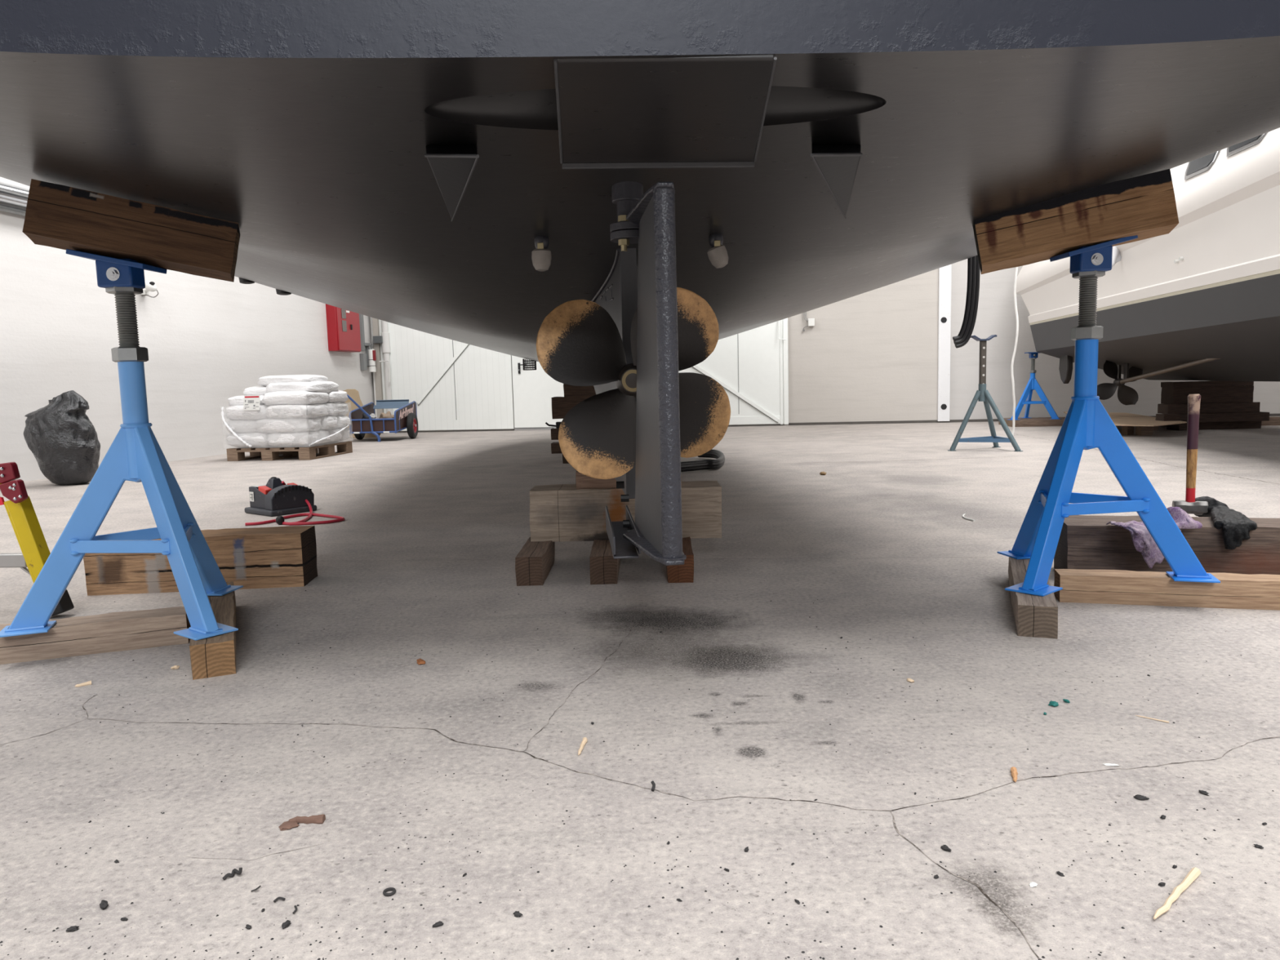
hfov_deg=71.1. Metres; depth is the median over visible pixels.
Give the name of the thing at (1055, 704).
chip
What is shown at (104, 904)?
crumb
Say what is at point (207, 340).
wall
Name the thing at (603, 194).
motor yacht
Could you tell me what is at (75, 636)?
timber
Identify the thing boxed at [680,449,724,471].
hose
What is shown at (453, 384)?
door
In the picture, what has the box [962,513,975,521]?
string
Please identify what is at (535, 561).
crib timber
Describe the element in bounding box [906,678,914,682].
chip
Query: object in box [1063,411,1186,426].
plywood sheet
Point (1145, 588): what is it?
timber
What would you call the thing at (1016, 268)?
rope
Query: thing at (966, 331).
hose
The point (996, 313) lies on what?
wall
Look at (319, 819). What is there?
flake
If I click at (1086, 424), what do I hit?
stand
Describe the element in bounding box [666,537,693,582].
crib timber
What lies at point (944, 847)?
crumb
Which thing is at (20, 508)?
step ladder
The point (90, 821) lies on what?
fine grit
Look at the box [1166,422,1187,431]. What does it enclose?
crib timber
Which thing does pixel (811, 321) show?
junction box
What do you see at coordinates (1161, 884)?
crumb
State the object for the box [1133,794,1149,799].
crumb
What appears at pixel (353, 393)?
cardboard sheet
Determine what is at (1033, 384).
stand
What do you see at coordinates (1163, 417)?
crib timber
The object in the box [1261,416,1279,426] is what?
timber
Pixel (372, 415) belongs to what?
bag
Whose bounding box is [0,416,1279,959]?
floor
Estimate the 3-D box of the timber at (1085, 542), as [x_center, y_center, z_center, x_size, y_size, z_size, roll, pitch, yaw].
[2.176,0.252,3.171,1.275,0.212,0.244,0,6,14]
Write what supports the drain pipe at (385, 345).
on the floor
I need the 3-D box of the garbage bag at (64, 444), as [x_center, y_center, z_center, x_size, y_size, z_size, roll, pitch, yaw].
[-4.973,-0.362,7.713,0.567,0.808,0.448,-2,6,-9]
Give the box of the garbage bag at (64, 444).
[23,390,100,485]
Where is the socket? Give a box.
[977,383,986,401]
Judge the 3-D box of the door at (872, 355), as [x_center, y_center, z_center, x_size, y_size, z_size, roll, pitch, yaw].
[3.474,-2.987,14.020,2.302,4.180,0.020,-1,6,8]
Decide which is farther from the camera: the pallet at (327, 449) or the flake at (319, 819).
the pallet at (327, 449)
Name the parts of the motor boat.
rudder blade, blade, blade, blade, blade, pane, pane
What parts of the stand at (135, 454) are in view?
foot plate, leg, plate, threaded rod, leg, leg, foot plate, foot plate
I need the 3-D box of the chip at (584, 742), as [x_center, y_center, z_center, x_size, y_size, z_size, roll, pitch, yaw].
[-0.119,0.552,1.853,0.011,0.011,0.078,-1,6,5]
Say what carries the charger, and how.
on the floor
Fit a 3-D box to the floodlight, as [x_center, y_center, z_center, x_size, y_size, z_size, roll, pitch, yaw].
[-5.312,-2.052,9.649,0.256,0.178,0.121,1,7,21]
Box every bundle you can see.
[361,412,371,418]
[379,411,394,418]
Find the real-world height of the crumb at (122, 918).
0.004 m
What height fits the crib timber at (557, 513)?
0.218 m
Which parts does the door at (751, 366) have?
rail, frame, pull rod, frame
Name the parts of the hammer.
handle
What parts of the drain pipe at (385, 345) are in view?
bracket plate, track bracket, guide arm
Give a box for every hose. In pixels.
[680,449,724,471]
[952,255,980,347]
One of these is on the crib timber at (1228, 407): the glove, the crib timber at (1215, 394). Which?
the crib timber at (1215, 394)
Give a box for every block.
[22,177,240,281]
[973,168,1178,274]
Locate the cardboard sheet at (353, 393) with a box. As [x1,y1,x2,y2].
[343,389,380,437]
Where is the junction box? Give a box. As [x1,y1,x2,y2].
[802,311,814,331]
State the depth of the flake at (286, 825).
1.55 m
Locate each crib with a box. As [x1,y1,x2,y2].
[551,395,591,418]
[551,427,559,439]
[551,441,562,453]
[562,453,568,463]
[563,383,595,397]
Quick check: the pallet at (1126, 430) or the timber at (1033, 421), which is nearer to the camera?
the pallet at (1126, 430)
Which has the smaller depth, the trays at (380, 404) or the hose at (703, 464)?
the hose at (703, 464)
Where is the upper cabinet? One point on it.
(343, 325)
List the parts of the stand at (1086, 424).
foot plate, foot plate, leg, leg, threaded rod, plate, leg, foot plate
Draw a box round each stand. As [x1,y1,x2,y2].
[0,248,243,640]
[947,334,1022,451]
[997,235,1220,596]
[1009,351,1059,419]
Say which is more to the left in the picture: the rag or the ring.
the ring
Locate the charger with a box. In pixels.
[244,476,344,525]
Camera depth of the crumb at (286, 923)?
1.26 m
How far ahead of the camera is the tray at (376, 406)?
13.77 m
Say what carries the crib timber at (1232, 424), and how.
on the floor
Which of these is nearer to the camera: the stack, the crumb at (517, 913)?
the crumb at (517, 913)
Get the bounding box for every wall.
[0,177,375,481]
[396,258,1279,432]
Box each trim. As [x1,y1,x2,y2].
[372,317,385,433]
[937,264,951,421]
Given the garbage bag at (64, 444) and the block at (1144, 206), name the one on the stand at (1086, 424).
the block at (1144, 206)
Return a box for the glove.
[1194,496,1257,549]
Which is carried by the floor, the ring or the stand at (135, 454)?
the ring
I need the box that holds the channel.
[359,313,372,370]
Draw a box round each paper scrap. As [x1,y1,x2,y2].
[1029,881,1037,887]
[1103,763,1119,766]
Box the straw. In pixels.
[1135,715,1168,722]
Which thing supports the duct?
attached to the wall at (207, 340)
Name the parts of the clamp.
lever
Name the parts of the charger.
cord, power cord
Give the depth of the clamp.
8.64 m
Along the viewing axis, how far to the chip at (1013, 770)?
1.67 m
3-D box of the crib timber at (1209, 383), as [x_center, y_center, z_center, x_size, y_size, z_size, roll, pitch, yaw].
[6.903,-1.172,10.917,0.935,0.069,0.302,-1,6,4]
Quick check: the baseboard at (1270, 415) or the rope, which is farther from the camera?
the baseboard at (1270, 415)
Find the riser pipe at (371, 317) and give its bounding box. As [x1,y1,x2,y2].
[369,316,377,418]
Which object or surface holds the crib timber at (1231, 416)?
on the crib timber at (1232, 424)
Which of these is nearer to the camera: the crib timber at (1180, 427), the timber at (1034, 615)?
the timber at (1034, 615)
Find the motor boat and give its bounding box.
[1016,127,1279,404]
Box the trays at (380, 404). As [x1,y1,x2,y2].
[373,399,408,408]
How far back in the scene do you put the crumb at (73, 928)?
1.27 m
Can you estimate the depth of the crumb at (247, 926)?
1.26 m
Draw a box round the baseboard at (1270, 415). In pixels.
[788,413,1279,425]
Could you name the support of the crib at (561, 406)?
on the crib
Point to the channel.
(364, 359)
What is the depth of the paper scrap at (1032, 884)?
1.32 m
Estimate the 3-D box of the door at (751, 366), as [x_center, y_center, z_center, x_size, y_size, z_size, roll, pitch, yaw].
[0.084,-2.645,14.468,4.544,3.580,0.117,-1,6,8]
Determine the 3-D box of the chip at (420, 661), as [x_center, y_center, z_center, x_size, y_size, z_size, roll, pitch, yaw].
[-0.599,0.496,2.454,0.025,0.012,0.031,-2,6,0]
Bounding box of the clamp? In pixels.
[545,422,561,428]
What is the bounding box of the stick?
[1153,866,1200,919]
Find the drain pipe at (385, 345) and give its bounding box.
[373,320,393,433]
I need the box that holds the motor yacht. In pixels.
[0,0,1279,565]
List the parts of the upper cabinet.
door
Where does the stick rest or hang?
on the floor
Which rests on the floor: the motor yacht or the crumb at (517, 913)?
the crumb at (517, 913)
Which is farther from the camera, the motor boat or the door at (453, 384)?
the door at (453, 384)
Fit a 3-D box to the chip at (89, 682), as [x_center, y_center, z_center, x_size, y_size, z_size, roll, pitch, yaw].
[-1.455,0.534,2.343,0.038,0.012,0.012,-6,8,-37]
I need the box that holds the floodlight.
[139,280,158,297]
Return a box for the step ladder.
[0,462,74,616]
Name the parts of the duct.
rail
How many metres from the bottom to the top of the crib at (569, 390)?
0.151 m
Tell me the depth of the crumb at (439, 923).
1.25 m
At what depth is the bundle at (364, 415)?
13.10 m
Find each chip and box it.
[75,680,91,687]
[170,665,179,669]
[416,658,425,664]
[577,737,587,755]
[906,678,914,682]
[1010,766,1017,782]
[1048,700,1058,706]
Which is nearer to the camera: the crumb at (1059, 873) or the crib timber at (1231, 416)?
the crumb at (1059, 873)
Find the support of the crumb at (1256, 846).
on the floor
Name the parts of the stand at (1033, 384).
leg, leg, plate, threaded rod, leg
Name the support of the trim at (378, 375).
attached to the wall at (996, 313)
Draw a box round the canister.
[368,343,376,372]
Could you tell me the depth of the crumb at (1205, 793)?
1.58 m
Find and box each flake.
[279,821,299,831]
[288,813,325,823]
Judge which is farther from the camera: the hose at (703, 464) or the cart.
the cart
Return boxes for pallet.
[226,440,352,461]
[1121,426,1158,435]
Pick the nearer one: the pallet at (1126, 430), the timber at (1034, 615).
the timber at (1034, 615)
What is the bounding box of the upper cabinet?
[325,303,360,352]
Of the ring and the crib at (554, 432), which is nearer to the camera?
the ring
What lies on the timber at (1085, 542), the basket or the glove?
the glove
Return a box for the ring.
[382,887,395,896]
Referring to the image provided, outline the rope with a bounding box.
[1007,266,1018,437]
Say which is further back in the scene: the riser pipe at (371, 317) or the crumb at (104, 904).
the riser pipe at (371, 317)
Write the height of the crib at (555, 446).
0.106 m
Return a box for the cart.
[346,394,417,441]
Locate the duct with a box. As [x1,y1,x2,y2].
[0,182,28,216]
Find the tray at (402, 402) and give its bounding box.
[376,399,408,404]
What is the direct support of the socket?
attached to the stand at (982, 394)
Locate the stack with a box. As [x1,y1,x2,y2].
[221,374,351,447]
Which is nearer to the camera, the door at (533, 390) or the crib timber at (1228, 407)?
the crib timber at (1228, 407)
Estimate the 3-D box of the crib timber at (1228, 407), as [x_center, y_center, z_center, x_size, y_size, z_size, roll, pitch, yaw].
[6.921,-0.878,10.919,1.072,0.122,0.264,-1,6,4]
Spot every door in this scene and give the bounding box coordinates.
[378,319,514,431]
[511,355,564,431]
[678,317,788,424]
[787,268,938,422]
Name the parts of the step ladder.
hinge plate, hinge plate, rail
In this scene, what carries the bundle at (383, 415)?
in the cart
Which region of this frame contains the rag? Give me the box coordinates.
[1106,506,1202,568]
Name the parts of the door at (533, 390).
handle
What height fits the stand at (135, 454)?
1.069 m
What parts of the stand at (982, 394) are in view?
leg, post, leg, leg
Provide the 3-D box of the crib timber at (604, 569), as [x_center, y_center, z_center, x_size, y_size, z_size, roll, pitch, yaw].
[-0.137,0.315,3.595,0.110,0.113,0.483,-2,6,0]
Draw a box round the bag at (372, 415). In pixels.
[369,413,376,418]
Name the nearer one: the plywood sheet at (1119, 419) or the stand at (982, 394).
the stand at (982, 394)
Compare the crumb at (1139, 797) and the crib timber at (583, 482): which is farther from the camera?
the crib timber at (583, 482)
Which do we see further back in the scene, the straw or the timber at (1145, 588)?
the timber at (1145, 588)
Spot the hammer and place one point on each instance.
(1189, 505)
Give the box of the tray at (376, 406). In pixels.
[373,404,404,408]
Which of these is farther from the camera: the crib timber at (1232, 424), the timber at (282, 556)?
the crib timber at (1232, 424)
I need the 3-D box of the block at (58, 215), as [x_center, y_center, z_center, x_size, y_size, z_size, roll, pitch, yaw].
[-1.421,-0.699,2.538,0.530,0.253,0.139,-4,7,-21]
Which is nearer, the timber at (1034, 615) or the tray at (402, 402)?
the timber at (1034, 615)
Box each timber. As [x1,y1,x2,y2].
[0,606,191,664]
[83,524,317,595]
[189,581,236,679]
[515,537,554,586]
[528,480,721,542]
[575,471,682,489]
[589,539,620,584]
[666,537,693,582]
[998,417,1065,426]
[1008,556,1057,639]
[1053,515,1279,574]
[1054,568,1279,610]
[1155,413,1179,421]
[1157,401,1260,413]
[1159,421,1261,429]
[1160,380,1253,387]
[1160,385,1253,404]
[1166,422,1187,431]
[1179,411,1269,422]
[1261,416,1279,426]
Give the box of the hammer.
[1172,394,1208,515]
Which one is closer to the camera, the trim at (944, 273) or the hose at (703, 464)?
the hose at (703, 464)
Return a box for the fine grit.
[0,590,1274,959]
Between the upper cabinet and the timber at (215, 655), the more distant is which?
the upper cabinet
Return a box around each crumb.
[66,925,79,931]
[99,899,108,909]
[120,917,128,920]
[244,924,251,928]
[281,920,291,928]
[432,920,443,927]
[513,911,522,916]
[940,844,951,852]
[1056,871,1064,876]
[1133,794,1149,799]
[1158,882,1165,886]
[1199,790,1208,795]
[1253,844,1263,848]
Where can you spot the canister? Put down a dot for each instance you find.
(371, 353)

